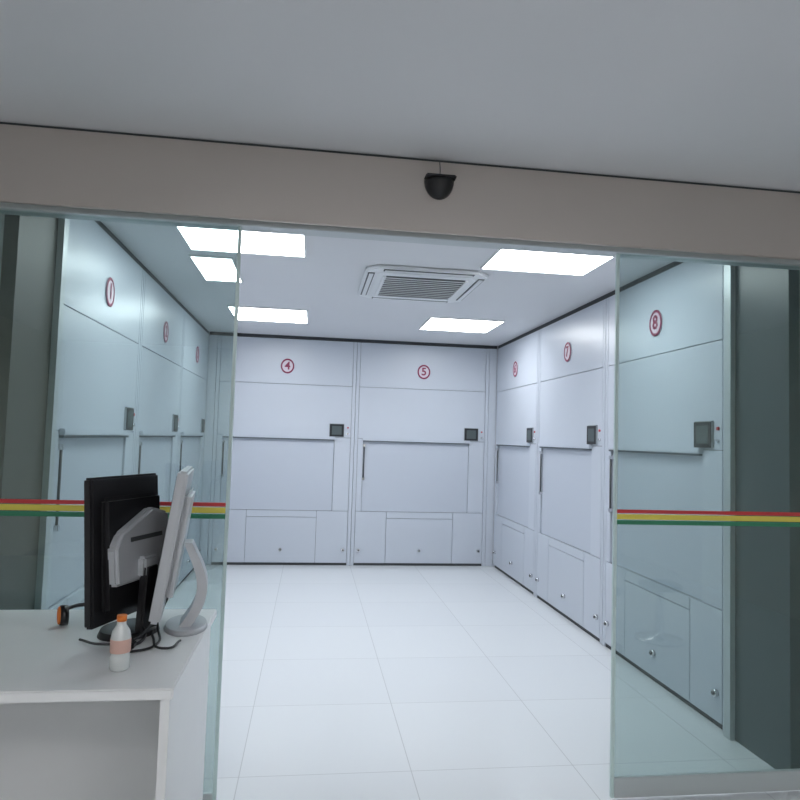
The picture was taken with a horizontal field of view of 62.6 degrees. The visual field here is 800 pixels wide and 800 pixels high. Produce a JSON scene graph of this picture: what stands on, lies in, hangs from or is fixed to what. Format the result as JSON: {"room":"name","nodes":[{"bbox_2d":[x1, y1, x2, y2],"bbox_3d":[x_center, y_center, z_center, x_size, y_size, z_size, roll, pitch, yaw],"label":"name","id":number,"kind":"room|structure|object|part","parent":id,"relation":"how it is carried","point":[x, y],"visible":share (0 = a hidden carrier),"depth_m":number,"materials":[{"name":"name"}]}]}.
{"room":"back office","nodes":[
{"label":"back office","id":0,"kind":"room"},
{"bbox_2d":[0,212,4,278],"bbox_3d":[-2.767,0.234,2.524,2.140,2.800,0.160,2,-3,-8],"label":"wall","id":1,"kind":"structure","parent":0,"point":[2,216],"depth_m":2.79,"materials":[{"name":"paint"}]},
{"bbox_2d":[0,122,799,269],"bbox_3d":[0.175,-0.882,2.966,3.720,0.339,0.170,2,-3,-8],"label":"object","id":2,"kind":"structure","parent":1,"relation":"attached to","point":[46,171],"depth_m":2.85,"materials":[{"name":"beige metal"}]},
{"bbox_3d":[0.169,-0.726,2.967,3.700,0.028,0.090,2,-3,-8],"label":"guide rail","id":3,"kind":"part","parent":2,"relation":"part of","materials":[{"name":"silver metal"}]},
{"bbox_2d":[424,161,456,199],"bbox_3d":[0.175,-0.962,2.852,0.134,0.171,0.066,2,-3,-8],"label":"security camera","id":4,"kind":"object","parent":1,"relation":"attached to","point":[438,186],"visible":1,"depth_m":2.84,"materials":[{"name":"black plastic"}]},
{"bbox_3d":[-1.216,0.457,2.701,0.976,2.448,0.012,2,-3,-8],"label":"pane","id":5,"kind":"object","parent":1,"relation":"hanging from","visible":0},
{"bbox_2d":[0,511,224,518],"bbox_3d":[-1.215,0.469,2.692,0.976,0.020,0.002,2,-3,-8],"label":"green stripe","id":6,"kind":"object","parent":5,"relation":"attached to","point":[2,513],"visible":0.56,"depth_m":2.67,"materials":[{"name":"green"}]},
{"bbox_2d":[0,504,225,512],"bbox_3d":[-1.214,0.444,2.694,0.976,0.024,0.002,2,-3,-8],"label":"yellow stripe","id":7,"kind":"object","parent":5,"relation":"attached to","point":[33,507],"visible":0.56,"depth_m":2.67,"materials":[{"name":"yellow"}]},
{"bbox_2d":[0,499,225,506],"bbox_3d":[-1.214,0.420,2.695,0.976,0.016,0.002,2,-3,-8],"label":"red stripe","id":8,"kind":"object","parent":5,"relation":"attached to","point":[33,501],"visible":0.56,"depth_m":2.67,"materials":[{"name":"red"}]},
{"bbox_2d":[203,791,212,799],"bbox_3d":[-1.252,1.634,2.631,0.976,0.088,0.024,2,-3,-8],"label":"clamp","id":9,"kind":"object","parent":5,"relation":"attached to","point":[206,795],"visible":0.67,"depth_m":2.69,"materials":[{"name":"silver metal"}]},
{"bbox_2d":[212,226,241,799],"bbox_3d":[-0.726,0.475,2.766,0.014,2.448,0.018,2,-3,-8],"label":"strip","id":10,"kind":"object","parent":5,"relation":"attached to","point":[239,227],"visible":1,"depth_m":2.76,"materials":[{"name":"clear glass"}]},
{"bbox_3d":[1.474,0.560,3.058,0.992,2.448,0.012,2,-3,-8],"label":"pane","id":11,"kind":"object","parent":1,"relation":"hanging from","visible":0},
{"bbox_2d":[609,253,619,797],"bbox_3d":[0.976,0.541,2.992,0.014,2.448,0.018,2,-3,-8],"label":"strip","id":12,"kind":"object","parent":11,"relation":"attached to","point":[617,271],"visible":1,"depth_m":2.98,"materials":[{"name":"clear glass"}]},
{"bbox_2d":[614,768,799,797],"bbox_3d":[1.438,1.738,2.989,0.992,0.088,0.024,2,-3,-8],"label":"rail","id":13,"kind":"object","parent":11,"relation":"attached to","point":[697,783],"visible":1,"depth_m":2.97,"materials":[{"name":"silver metal"}]},
{"bbox_2d":[617,520,799,526],"bbox_3d":[1.475,0.573,3.050,0.992,0.020,0.002,2,-3,-8],"label":"green stripe","id":14,"kind":"object","parent":11,"relation":"attached to","point":[626,522],"visible":1,"depth_m":3.04,"materials":[{"name":"green"}]},
{"bbox_2d":[617,514,799,521],"bbox_3d":[1.476,0.548,3.051,0.992,0.024,0.002,2,-3,-8],"label":"yellow stripe","id":15,"kind":"object","parent":11,"relation":"attached to","point":[619,516],"visible":1,"depth_m":3.04,"materials":[{"name":"yellow"}]},
{"bbox_2d":[617,509,799,515],"bbox_3d":[1.477,0.524,3.053,0.992,0.016,0.002,2,-3,-8],"label":"red stripe","id":16,"kind":"object","parent":11,"relation":"attached to","point":[618,510],"visible":1,"depth_m":3.05,"materials":[{"name":"red"}]},
{"bbox_2d":[0,214,58,609],"bbox_3d":[-1.898,0.287,2.958,0.420,2.800,0.474,2,-3,-8],"label":"wall","id":17,"kind":"structure","parent":0,"point":[27,281],"depth_m":2.92,"materials":[{"name":"grey paint"}]},
{"bbox_2d":[34,218,68,609],"bbox_3d":[-1.703,0.306,3.193,0.030,2.800,0.056,2,-3,-8],"label":"trim","id":18,"kind":"structure","parent":17,"relation":"attached to","point":[63,224],"depth_m":3.19,"materials":[{"name":"silver metal"}]},
{"bbox_2d":[95,221,208,333],"bbox_3d":[-2.200,-0.952,5.622,0.388,0.035,4.741,2,-3,-8],"label":"trim","id":19,"kind":"structure","parent":17,"relation":"attached to","point":[99,223],"depth_m":4.81,"materials":[{"name":"grey metal"}]},
{"bbox_2d":[199,351,497,544],"bbox_3d":[-0.634,0.658,8.616,4.800,2.800,0.100,2,-3,-8],"label":"wall","id":20,"kind":"structure","parent":0,"point":[497,351],"depth_m":8.76,"materials":[{"name":"paint"}]},
{"bbox_2d":[199,335,217,564],"bbox_3d":[-2.334,0.597,8.119,0.098,2.760,0.396,2,-3,-8],"label":"trim","id":21,"kind":"structure","parent":20,"relation":"attached to","point":[213,339],"depth_m":7.93,"materials":[{"name":"white metal"}]},
{"bbox_2d":[210,332,496,348],"bbox_3d":[-0.557,-0.736,8.436,3.600,0.035,0.388,2,-3,-8],"label":"trim","id":22,"kind":"structure","parent":20,"relation":"attached to","point":[211,333],"depth_m":8.24,"materials":[{"name":"grey metal"}]},
{"bbox_2d":[485,349,496,565],"bbox_3d":[1.135,0.730,8.580,0.098,2.760,0.396,2,-3,-8],"label":"trim","id":23,"kind":"structure","parent":20,"relation":"attached to","point":[493,352],"depth_m":8.38,"materials":[{"name":"white metal"}]},
{"bbox_2d":[0,0,799,350],"bbox_3d":[0.247,-1.128,2.497,8.000,0.100,12.800,2,-3,-8],"label":"ceiling","id":24,"kind":"structure","parent":0,"point":[696,91],"depth_m":2.37,"materials":[{"name":"paint"}]},
{"bbox_2d":[175,226,191,249],"bbox_3d":[-1.349,-1.030,4.044,0.012,0.012,0.716,2,-3,-8],"label":"frame","id":25,"kind":"object","parent":24,"relation":"attached to","point":[177,228],"visible":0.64,"depth_m":4.13,"materials":[{"name":"white plastic"}]},
{"bbox_2d":[189,257,205,279],"bbox_3d":[-1.508,-0.983,4.920,0.012,0.012,0.696,2,-3,-8],"label":"frame","id":26,"kind":"object","parent":24,"relation":"attached to","point":[189,257],"visible":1,"depth_m":4.87,"materials":[{"name":"white plastic"}]},
{"bbox_2d":[189,255,232,258],"bbox_3d":[-1.318,-0.997,4.588,0.300,0.012,0.012,2,-3,-8],"label":"frame","id":27,"kind":"object","parent":24,"relation":"attached to","point":[202,256],"visible":1,"depth_m":4.58,"materials":[{"name":"white plastic"}]},
{"bbox_2d":[191,257,240,281],"bbox_3d":[-1.365,-0.979,4.939,0.276,0.008,0.696,2,-3,-8],"label":"ceiling light","id":28,"kind":"object","parent":24,"relation":"in","point":[211,268],"visible":0.86,"depth_m":4.90,"materials":[{"name":"white plastic"}]},
{"bbox_2d":[231,259,242,281],"bbox_3d":[-1.223,-0.972,4.958,0.012,0.012,0.696,2,-3,-8],"label":"frame","id":29,"kind":"object","parent":24,"relation":"attached to","point":[233,261],"visible":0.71,"depth_m":4.82,"materials":[{"name":"white plastic"}]},
{"bbox_2d":[178,227,303,256],"bbox_3d":[-0.974,-1.016,4.094,0.746,0.008,0.716,2,-3,-8],"label":"ceiling light","id":30,"kind":"object","parent":24,"relation":"in","point":[197,238],"visible":0.64,"depth_m":4.19,"materials":[{"name":"white plastic"}]},
{"bbox_2d":[192,249,305,257],"bbox_3d":[-1.023,-0.996,4.454,0.770,0.012,0.012,2,-3,-8],"label":"frame","id":31,"kind":"object","parent":24,"relation":"attached to","point":[192,249],"visible":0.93,"depth_m":4.45,"materials":[{"name":"white plastic"}]},
{"bbox_2d":[227,305,307,310],"bbox_3d":[-1.283,-0.890,6.386,0.770,0.012,0.012,2,-3,-8],"label":"frame","id":32,"kind":"object","parent":24,"relation":"attached to","point":[227,305],"visible":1,"depth_m":6.38,"materials":[{"name":"white plastic"}]},
{"bbox_2d":[229,307,306,322],"bbox_3d":[-1.332,-0.871,6.746,0.746,0.008,0.716,2,-3,-8],"label":"ceiling light","id":33,"kind":"object","parent":24,"relation":"in","point":[257,314],"visible":0.86,"depth_m":6.73,"materials":[{"name":"white plastic"}]},
{"bbox_2d":[304,235,305,256],"bbox_3d":[-0.599,-1.001,4.144,0.012,0.012,0.716,2,-3,-8],"label":"frame","id":34,"kind":"object","parent":24,"relation":"attached to","point":[304,235],"visible":0.64,"depth_m":4.24,"materials":[{"name":"white metal"}]},
{"bbox_2d":[358,264,488,302],"bbox_3d":[0.149,-0.895,5.219,0.910,0.051,1.040,2,-3,-8],"label":"air conditioner","id":35,"kind":"object","parent":24,"relation":"attached to","point":[389,282],"depth_m":5.03,"materials":[{"name":"white plastic"}]},
{"bbox_2d":[419,329,481,332],"bbox_3d":[0.591,-0.775,7.368,0.770,0.012,0.012,2,-3,-8],"label":"frame","id":36,"kind":"object","parent":24,"relation":"attached to","point":[419,329],"visible":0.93,"depth_m":7.36,"materials":[{"name":"white plastic"}]},
{"bbox_2d":[421,318,501,332],"bbox_3d":[0.639,-0.796,7.008,0.746,0.008,0.716,2,-3,-8],"label":"ceiling light","id":37,"kind":"object","parent":24,"relation":"in","point":[433,323],"visible":1,"depth_m":6.99,"materials":[{"name":"white plastic"}]},
{"bbox_2d":[430,317,504,321],"bbox_3d":[0.688,-0.814,6.648,0.770,0.012,0.012,2,-3,-8],"label":"frame","id":38,"kind":"object","parent":24,"relation":"attached to","point":[430,317],"visible":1,"depth_m":6.64,"materials":[{"name":"white plastic"}]},
{"bbox_2d":[480,249,501,268],"bbox_3d":[0.622,-0.954,4.306,0.012,0.012,0.716,2,-3,-8],"label":"frame","id":39,"kind":"object","parent":24,"relation":"attached to","point":[498,250],"visible":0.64,"depth_m":4.37,"materials":[{"name":"white metal"}]},
{"bbox_2d":[482,268,582,275],"bbox_3d":[0.949,-0.920,4.716,0.770,0.012,0.012,2,-3,-8],"label":"frame","id":40,"kind":"object","parent":24,"relation":"attached to","point":[482,268],"visible":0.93,"depth_m":4.72,"materials":[{"name":"white metal"}]},
{"bbox_2d":[483,249,611,274],"bbox_3d":[0.997,-0.941,4.356,0.746,0.008,0.716,2,-3,-8],"label":"ceiling light","id":41,"kind":"object","parent":24,"relation":"in","point":[515,260],"visible":0.64,"depth_m":4.45,"materials":[{"name":"white plastic"}]},
{"bbox_2d":[583,257,614,275],"bbox_3d":[1.373,-0.925,4.406,0.012,0.012,0.716,2,-3,-8],"label":"frame","id":42,"kind":"object","parent":24,"relation":"attached to","point":[612,257],"visible":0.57,"depth_m":4.49,"materials":[{"name":"white metal"}]},
{"bbox_2d":[165,564,799,799],"bbox_3d":[0.159,1.766,2.326,8.000,0.100,12.800,2,-3,-8],"label":"floor","id":43,"kind":"structure","parent":0,"point":[340,682],"depth_m":3.98,"materials":[{"name":"tile"}]},
{"bbox_2d":[46,219,143,609],"bbox_3d":[-2.012,0.364,3.983,0.430,2.758,1.569,2,-3,-8],"label":"storage cabinet","id":44,"kind":"object","parent":43,"relation":"on","point":[100,350],"visible":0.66,"depth_m":3.78,"materials":[{"name":"grey metal"}]},
{"bbox_3d":[-1.736,0.445,3.350,0.014,0.420,0.014,2,-3,-8],"label":"lift rail","id":45,"kind":"part","parent":44,"relation":"part of","materials":[{"name":"grey metal"}]},
{"bbox_3d":[-1.872,1.443,3.943,0.022,0.546,0.836,2,-3,-8],"label":"service door","id":46,"kind":"part","parent":44,"relation":"part of","materials":[{"name":"white metal"}]},
{"bbox_2d":[49,437,122,606],"bbox_3d":[-1.850,0.635,3.925,0.016,0.896,1.208,2,-3,-8],"label":"shutter","id":47,"kind":"object","parent":44,"relation":"hanging from","point":[82,458],"depth_m":3.64,"materials":[{"name":"grey"}]},
{"bbox_3d":[-1.824,-0.129,4.035,0.022,0.636,1.478,2,-3,-8],"label":"panel","id":48,"kind":"part","parent":44,"relation":"part of","materials":[{"name":"white metal"}]},
{"bbox_3d":[-1.806,-0.728,4.071,0.022,0.556,1.478,2,-3,-8],"label":"panel","id":49,"kind":"part","parent":44,"relation":"part of","materials":[{"name":"white metal"}]},
{"bbox_3d":[-1.881,0.132,4.586,0.003,0.152,0.172,2,-3,-8],"label":"screen frame","id":50,"kind":"part","parent":44,"relation":"part of","materials":[{"name":"black"}]},
{"bbox_3d":[-1.941,0.411,4.762,0.022,2.756,0.040,2,-3,-8],"label":"post","id":51,"kind":"part","parent":44,"relation":"part of","materials":[{"name":"white metal"}]},
{"bbox_2d":[0,609,216,799],"bbox_3d":[-1.584,1.204,2.036,1.828,0.880,0.830,2,-3,-8],"label":"office desk","id":52,"kind":"object","parent":43,"relation":"on","point":[72,727],"visible":0.92,"depth_m":2.36,"materials":[{"name":"laminate"}]},
{"bbox_2d":[57,603,83,625],"bbox_3d":[-1.139,0.760,2.365,0.166,0.068,0.106,4,-4,-33],"label":"headphones","id":53,"kind":"object","parent":52,"relation":"on","point":[63,610],"visible":0.51,"depth_m":2.29,"materials":[{"name":"black plastic"}]},
{"bbox_2d":[59,605,68,625],"bbox_3d":[-1.182,0.756,2.315,0.026,0.068,0.068,4,-4,-33],"label":"ear cup","id":54,"kind":"object","parent":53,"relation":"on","point":[63,609],"depth_m":2.29,"materials":[{"name":"black plastic"}]},
{"bbox_3d":[-1.624,1.163,2.372,1.745,0.700,0.020,2,-3,-8],"label":"modesty panel","id":55,"kind":"part","parent":52,"relation":"part of","materials":[{"name":"laminate"}]},
{"bbox_2d":[109,614,130,671],"bbox_3d":[-0.810,0.702,1.910,0.057,0.154,0.057,2,-3,-8],"label":"water bottle","id":56,"kind":"object","parent":52,"relation":"on","point":[120,640],"visible":1,"depth_m":1.89,"materials":[{"name":"white plastic"}]},
{"bbox_2d":[84,473,167,641],"bbox_3d":[-0.922,0.530,2.276,0.184,0.534,0.375,1,-3,13],"label":"computer monitor","id":57,"kind":"object","parent":52,"relation":"on","point":[125,525],"visible":0.88,"depth_m":2.19,"materials":[{"name":"black plastic"}]},
{"bbox_2d":[131,531,161,541],"bbox_3d":[-0.876,0.471,2.280,0.003,0.015,0.180,-3,-4,13],"label":"vent","id":58,"kind":"object","parent":57,"relation":"attached to","point":[145,536],"depth_m":2.27,"materials":[{"name":"black plastic"}]},
{"bbox_2d":[79,598,180,652],"bbox_3d":[-0.847,0.704,2.199,0.335,0.182,0.326,-1,-4,36],"label":"cables","id":59,"kind":"object","parent":52,"relation":"on","point":[134,643],"visible":0.48,"depth_m":2.12,"materials":[{"name":"black plastic"}]},
{"bbox_2d":[149,466,207,636],"bbox_3d":[-0.769,0.525,2.353,0.183,0.561,0.400,3,-3,-14],"label":"computer monitor","id":60,"kind":"object","parent":52,"relation":"on","point":[190,623],"visible":1,"depth_m":2.23,"materials":[{"name":"white plastic"}]},
{"bbox_3d":[-0.703,1.252,2.137,0.025,0.850,0.740,2,-3,-8],"label":"panel","id":61,"kind":"part","parent":52,"relation":"part of","materials":[{"name":"laminate"}]},
{"bbox_2d":[133,271,184,506],"bbox_3d":[-2.222,0.450,5.544,0.430,2.758,1.569,2,-3,-8],"label":"storage cabinet","id":62,"kind":"object","parent":43,"relation":"on","point":[162,318],"visible":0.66,"depth_m":5.50,"materials":[{"name":"grey metal"}]},
{"bbox_3d":[-1.948,0.414,4.811,0.022,2.756,0.040,2,-3,-8],"label":"post","id":63,"kind":"part","parent":62,"relation":"part of","materials":[{"name":"white metal"}]},
{"bbox_3d":[-1.946,0.530,4.910,0.014,0.420,0.014,2,-3,-8],"label":"lift rail","id":64,"kind":"part","parent":62,"relation":"part of","materials":[{"name":"grey metal"}]},
{"bbox_2d":[137,437,170,506],"bbox_3d":[-2.060,0.721,5.485,0.016,0.896,1.208,2,-3,-8],"label":"shutter","id":65,"kind":"object","parent":62,"relation":"hanging from","point":[155,452],"depth_m":5.65,"materials":[{"name":"grey metal"}]},
{"bbox_3d":[-2.035,-0.043,5.596,0.022,0.636,1.478,2,-3,-8],"label":"panel","id":66,"kind":"part","parent":62,"relation":"part of","materials":[{"name":"white metal"}]},
{"bbox_3d":[-2.016,-0.642,5.631,0.022,0.556,1.478,2,-3,-8],"label":"panel","id":67,"kind":"part","parent":62,"relation":"part of","materials":[{"name":"white metal"}]},
{"bbox_3d":[-2.091,0.218,6.147,0.003,0.152,0.172,2,-3,-8],"label":"screen frame","id":68,"kind":"part","parent":62,"relation":"part of","materials":[{"name":"black metal"}]},
{"bbox_3d":[-2.152,0.497,6.323,0.022,2.756,0.040,2,-3,-8],"label":"post","id":69,"kind":"part","parent":62,"relation":"part of","materials":[{"name":"white metal"}]},
{"bbox_2d":[175,311,208,589],"bbox_3d":[-2.433,0.535,7.104,0.430,2.758,1.569,2,-3,-8],"label":"storage cabinet","id":70,"kind":"object","parent":43,"relation":"on","point":[193,393],"visible":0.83,"depth_m":7.14,"materials":[{"name":"grey metal"}]},
{"bbox_3d":[-2.157,0.616,6.471,0.014,0.420,0.014,2,-3,-8],"label":"lift rail","id":71,"kind":"part","parent":70,"relation":"part of","materials":[{"name":"grey metal"}]},
{"bbox_3d":[-2.158,0.499,6.371,0.022,2.756,0.040,2,-3,-8],"label":"post","id":72,"kind":"part","parent":70,"relation":"part of","materials":[{"name":"white metal"}]},
{"bbox_3d":[-2.293,1.613,7.064,0.022,0.546,0.836,2,-3,-8],"label":"service door","id":73,"kind":"part","parent":70,"relation":"part of","materials":[{"name":"white metal"}]},
{"bbox_2d":[179,437,199,513],"bbox_3d":[-2.271,0.806,7.046,0.016,0.896,1.208,2,-3,-8],"label":"shutter","id":74,"kind":"object","parent":70,"relation":"hanging from","point":[189,452],"depth_m":7.27,"materials":[{"name":"grey"}]},
{"bbox_3d":[-2.245,0.042,7.157,0.022,0.636,1.478,2,-3,-8],"label":"panel","id":75,"kind":"part","parent":70,"relation":"part of","materials":[{"name":"white metal"}]},
{"bbox_3d":[-2.227,-0.557,7.192,0.022,0.556,1.478,2,-3,-8],"label":"panel","id":76,"kind":"part","parent":70,"relation":"part of","materials":[{"name":"white metal"}]},
{"bbox_3d":[-2.362,0.582,7.883,0.022,2.756,0.040,2,-3,-8],"label":"post","id":77,"kind":"part","parent":70,"relation":"part of","materials":[{"name":"white metal"}]},
{"bbox_2d":[207,335,356,564],"bbox_3d":[-1.439,0.631,8.221,1.696,2.758,0.430,2,-3,-8],"label":"storage cabinet","id":78,"kind":"object","parent":43,"relation":"on","point":[294,419],"visible":1,"depth_m":8.04,"materials":[{"name":"grey metal"}]},
{"bbox_3d":[-2.236,0.589,7.940,0.040,2.756,0.022,2,-3,-8],"label":"post","id":79,"kind":"part","parent":78,"relation":"part of","materials":[{"name":"white metal"}]},
{"bbox_3d":[-2.133,0.702,7.928,0.014,0.420,0.014,2,-3,-8],"label":"lift rail","id":80,"kind":"part","parent":78,"relation":"part of","materials":[{"name":"grey metal"}]},
{"bbox_2d":[220,437,333,510],"bbox_3d":[-1.490,0.888,8.035,1.336,0.896,0.016,2,-3,-8],"label":"shutter","id":81,"kind":"object","parent":78,"relation":"hanging from","point":[268,474],"depth_m":8.03,"materials":[{"name":"grey metal"}]},
{"bbox_3d":[-1.449,1.693,7.986,0.836,0.546,0.022,2,-3,-8],"label":"service door","id":82,"kind":"part","parent":78,"relation":"part of","materials":[{"name":"white metal"}]},
{"bbox_3d":[-1.401,0.122,8.078,1.606,0.636,0.022,2,-3,-8],"label":"panel","id":83,"kind":"part","parent":78,"relation":"part of","materials":[{"name":"white metal"}]},
{"bbox_3d":[-1.382,-0.477,8.113,1.606,0.556,0.022,2,-3,-8],"label":"panel","id":84,"kind":"part","parent":78,"relation":"part of","materials":[{"name":"white metal"}]},
{"bbox_3d":[-0.780,0.374,8.122,0.172,0.152,0.003,2,-3,-8],"label":"screen frame","id":85,"kind":"part","parent":78,"relation":"part of","materials":[{"name":"black"}]},
{"bbox_3d":[-0.596,0.652,8.158,0.040,2.756,0.022,2,-3,-8],"label":"post","id":86,"kind":"part","parent":78,"relation":"part of","materials":[{"name":"white metal"}]},
{"bbox_2d":[350,342,489,565],"bbox_3d":[0.245,0.696,8.445,1.696,2.758,0.430,2,-3,-8],"label":"storage cabinet","id":87,"kind":"object","parent":43,"relation":"on","point":[419,485],"visible":1,"depth_m":8.26,"materials":[{"name":"grey metal"}]},
{"bbox_3d":[-0.551,0.654,8.164,0.040,2.756,0.022,2,-3,-8],"label":"post","id":88,"kind":"part","parent":87,"relation":"part of","materials":[{"name":"white metal"}]},
{"bbox_3d":[-0.449,0.767,8.152,0.014,0.420,0.014,2,-3,-8],"label":"lift rail","id":89,"kind":"part","parent":87,"relation":"part of","materials":[{"name":"grey metal"}]},
{"bbox_2d":[361,442,467,512],"bbox_3d":[0.194,0.953,8.259,1.336,0.896,0.016,2,-3,-8],"label":"shutter","id":90,"kind":"object","parent":87,"relation":"hanging from","point":[397,477],"depth_m":8.25,"materials":[{"name":"grey"}]},
{"bbox_3d":[0.235,1.758,8.210,0.836,0.546,0.022,2,-3,-8],"label":"service door","id":91,"kind":"part","parent":87,"relation":"part of","materials":[{"name":"white metal"}]},
{"bbox_3d":[0.283,0.186,8.302,1.606,0.636,0.022,2,-3,-8],"label":"panel","id":92,"kind":"part","parent":87,"relation":"part of","materials":[{"name":"white metal"}]},
{"bbox_3d":[0.302,-0.412,8.337,1.606,0.556,0.022,2,-3,-8],"label":"panel","id":93,"kind":"part","parent":87,"relation":"part of","materials":[{"name":"white metal"}]},
{"bbox_3d":[0.904,0.439,8.346,0.172,0.152,0.003,2,-3,-8],"label":"screen frame","id":94,"kind":"part","parent":87,"relation":"part of","materials":[{"name":"black"}]},
{"bbox_3d":[1.088,0.717,8.381,0.040,2.756,0.022,2,-3,-8],"label":"post","id":95,"kind":"part","parent":87,"relation":"part of","materials":[{"name":"white metal"}]},
{"bbox_2d":[493,330,539,595],"bbox_3d":[1.500,0.686,7.627,0.430,2.758,1.569,2,-3,-8],"label":"storage cabinet","id":96,"kind":"object","parent":43,"relation":"on","point":[516,447],"visible":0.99,"depth_m":7.49,"materials":[{"name":"grey metal"}]},
{"bbox_3d":[1.225,0.720,8.360,0.022,2.756,0.040,2,-3,-8],"label":"post","id":97,"kind":"part","parent":96,"relation":"part of","materials":[{"name":"white metal"}]},
{"bbox_3d":[1.217,0.823,8.248,0.014,0.420,0.014,2,-3,-8],"label":"lift rail","id":98,"kind":"part","parent":96,"relation":"part of","materials":[{"name":"grey metal"}]},
{"bbox_3d":[1.295,1.751,7.541,0.022,0.546,0.836,2,-3,-8],"label":"service door","id":99,"kind":"part","parent":96,"relation":"part of","materials":[{"name":"white metal"}]},
{"bbox_2d":[498,446,529,526],"bbox_3d":[1.321,0.952,7.654,0.016,0.896,1.208,2,-3,-8],"label":"shutter","id":100,"kind":"object","parent":96,"relation":"hanging from","point":[513,461],"depth_m":7.59,"materials":[{"name":"grey"}]},
{"bbox_3d":[1.343,0.180,7.633,0.022,0.636,1.478,2,-3,-8],"label":"panel","id":101,"kind":"part","parent":96,"relation":"part of","materials":[{"name":"white metal"}]},
{"bbox_3d":[1.361,-0.419,7.668,0.022,0.556,1.478,2,-3,-8],"label":"panel","id":102,"kind":"part","parent":96,"relation":"part of","materials":[{"name":"white metal"}]},
{"bbox_3d":[1.385,0.378,7.056,0.003,0.152,0.172,2,-3,-8],"label":"screen frame","id":103,"kind":"part","parent":96,"relation":"part of","materials":[{"name":"black"}]},
{"bbox_3d":[1.429,0.637,6.848,0.022,2.756,0.040,2,-3,-8],"label":"post","id":104,"kind":"part","parent":96,"relation":"part of","materials":[{"name":"white metal"}]},
{"bbox_2d":[535,299,606,643],"bbox_3d":[1.710,0.601,6.066,0.430,2.758,1.569,2,-3,-8],"label":"storage cabinet","id":105,"kind":"object","parent":43,"relation":"on","point":[572,349],"visible":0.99,"depth_m":5.89,"materials":[{"name":"grey metal"}]},
{"bbox_3d":[1.436,0.634,6.799,0.022,2.756,0.040,2,-3,-8],"label":"post","id":106,"kind":"part","parent":105,"relation":"part of","materials":[{"name":"white metal"}]},
{"bbox_3d":[1.428,0.738,6.687,0.014,0.420,0.014,2,-3,-8],"label":"lift rail","id":107,"kind":"part","parent":105,"relation":"part of","materials":[{"name":"grey metal"}]},
{"bbox_3d":[1.505,1.666,5.980,0.022,0.546,0.836,2,-3,-8],"label":"service door","id":108,"kind":"part","parent":105,"relation":"part of","materials":[{"name":"white metal"}]},
{"bbox_2d":[541,448,591,552],"bbox_3d":[1.532,0.867,6.093,0.016,0.896,1.208,2,-3,-8],"label":"shutter","id":109,"kind":"object","parent":105,"relation":"hanging from","point":[566,474],"depth_m":6.02,"materials":[{"name":"grey"}]},
{"bbox_3d":[1.553,0.094,6.073,0.022,0.636,1.478,2,-3,-8],"label":"panel","id":110,"kind":"part","parent":105,"relation":"part of","materials":[{"name":"white metal"}]},
{"bbox_3d":[1.572,-0.504,6.108,0.022,0.556,1.478,2,-3,-8],"label":"panel","id":111,"kind":"part","parent":105,"relation":"part of","materials":[{"name":"white metal"}]},
{"bbox_3d":[1.596,0.292,5.495,0.003,0.152,0.172,2,-3,-8],"label":"screen frame","id":112,"kind":"part","parent":105,"relation":"part of","materials":[{"name":"black"}]},
{"bbox_3d":[1.640,0.552,5.287,0.022,2.756,0.040,2,-3,-8],"label":"post","id":113,"kind":"part","parent":105,"relation":"part of","materials":[{"name":"white metal"}]},
{"bbox_2d":[602,262,723,730],"bbox_3d":[1.921,0.515,4.506,0.430,2.758,1.569,2,-3,-8],"label":"storage cabinet","id":114,"kind":"object","parent":43,"relation":"on","point":[670,578],"visible":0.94,"depth_m":4.29,"materials":[{"name":"grey metal"}]},
{"bbox_3d":[1.647,0.549,5.239,0.022,2.756,0.040,2,-3,-8],"label":"post","id":115,"kind":"part","parent":114,"relation":"part of","materials":[{"name":"white metal"}]},
{"bbox_3d":[1.638,0.653,5.127,0.014,0.420,0.014,2,-3,-8],"label":"lift rail","id":116,"kind":"part","parent":114,"relation":"part of","materials":[{"name":"grey metal"}]},
{"bbox_2d":[612,452,701,599],"bbox_3d":[1.742,0.781,4.533,0.016,0.896,1.208,2,-3,-8],"label":"shutter","id":117,"kind":"object","parent":114,"relation":"hanging from","point":[666,557],"depth_m":4.40,"materials":[{"name":"grey"}]},
{"bbox_3d":[1.716,1.581,4.420,0.022,0.546,0.836,2,-3,-8],"label":"service door","id":118,"kind":"part","parent":114,"relation":"part of","materials":[{"name":"white metal"}]},
{"bbox_3d":[1.764,0.009,4.512,0.022,0.636,1.478,2,-3,-8],"label":"panel","id":119,"kind":"part","parent":114,"relation":"part of","materials":[{"name":"white metal"}]},
{"bbox_3d":[1.782,-0.590,4.547,0.022,0.556,1.478,2,-3,-8],"label":"panel","id":120,"kind":"part","parent":114,"relation":"part of","materials":[{"name":"white metal"}]},
{"bbox_3d":[1.807,0.207,3.935,0.003,0.152,0.172,2,-3,-8],"label":"screen frame","id":121,"kind":"part","parent":114,"relation":"part of","materials":[{"name":"black"}]},
{"bbox_3d":[1.851,0.467,3.727,0.022,2.756,0.040,2,-3,-8],"label":"post","id":122,"kind":"part","parent":114,"relation":"part of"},
{"bbox_2d":[735,266,799,768],"bbox_3d":[2.084,0.440,3.487,0.420,2.800,0.474,2,-3,-8],"label":"wall","id":123,"kind":"structure","parent":0,"point":[767,300],"depth_m":3.37,"materials":[{"name":"grey paint"}]},
{"bbox_2d":[498,261,683,348],"bbox_3d":[1.774,-0.799,6.150,0.388,0.035,4.741,2,-3,-8],"label":"trim","id":124,"kind":"structure","parent":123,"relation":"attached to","point":[673,264],"depth_m":5.48,"materials":[{"name":"grey metal"}]},
{"bbox_2d":[724,265,734,740],"bbox_3d":[1.834,0.442,3.663,0.030,2.800,0.056,2,-3,-8],"label":"trim","id":125,"kind":"structure","parent":123,"relation":"attached to","point":[729,270],"depth_m":3.64,"materials":[{"name":"silver metal"}]}
]}

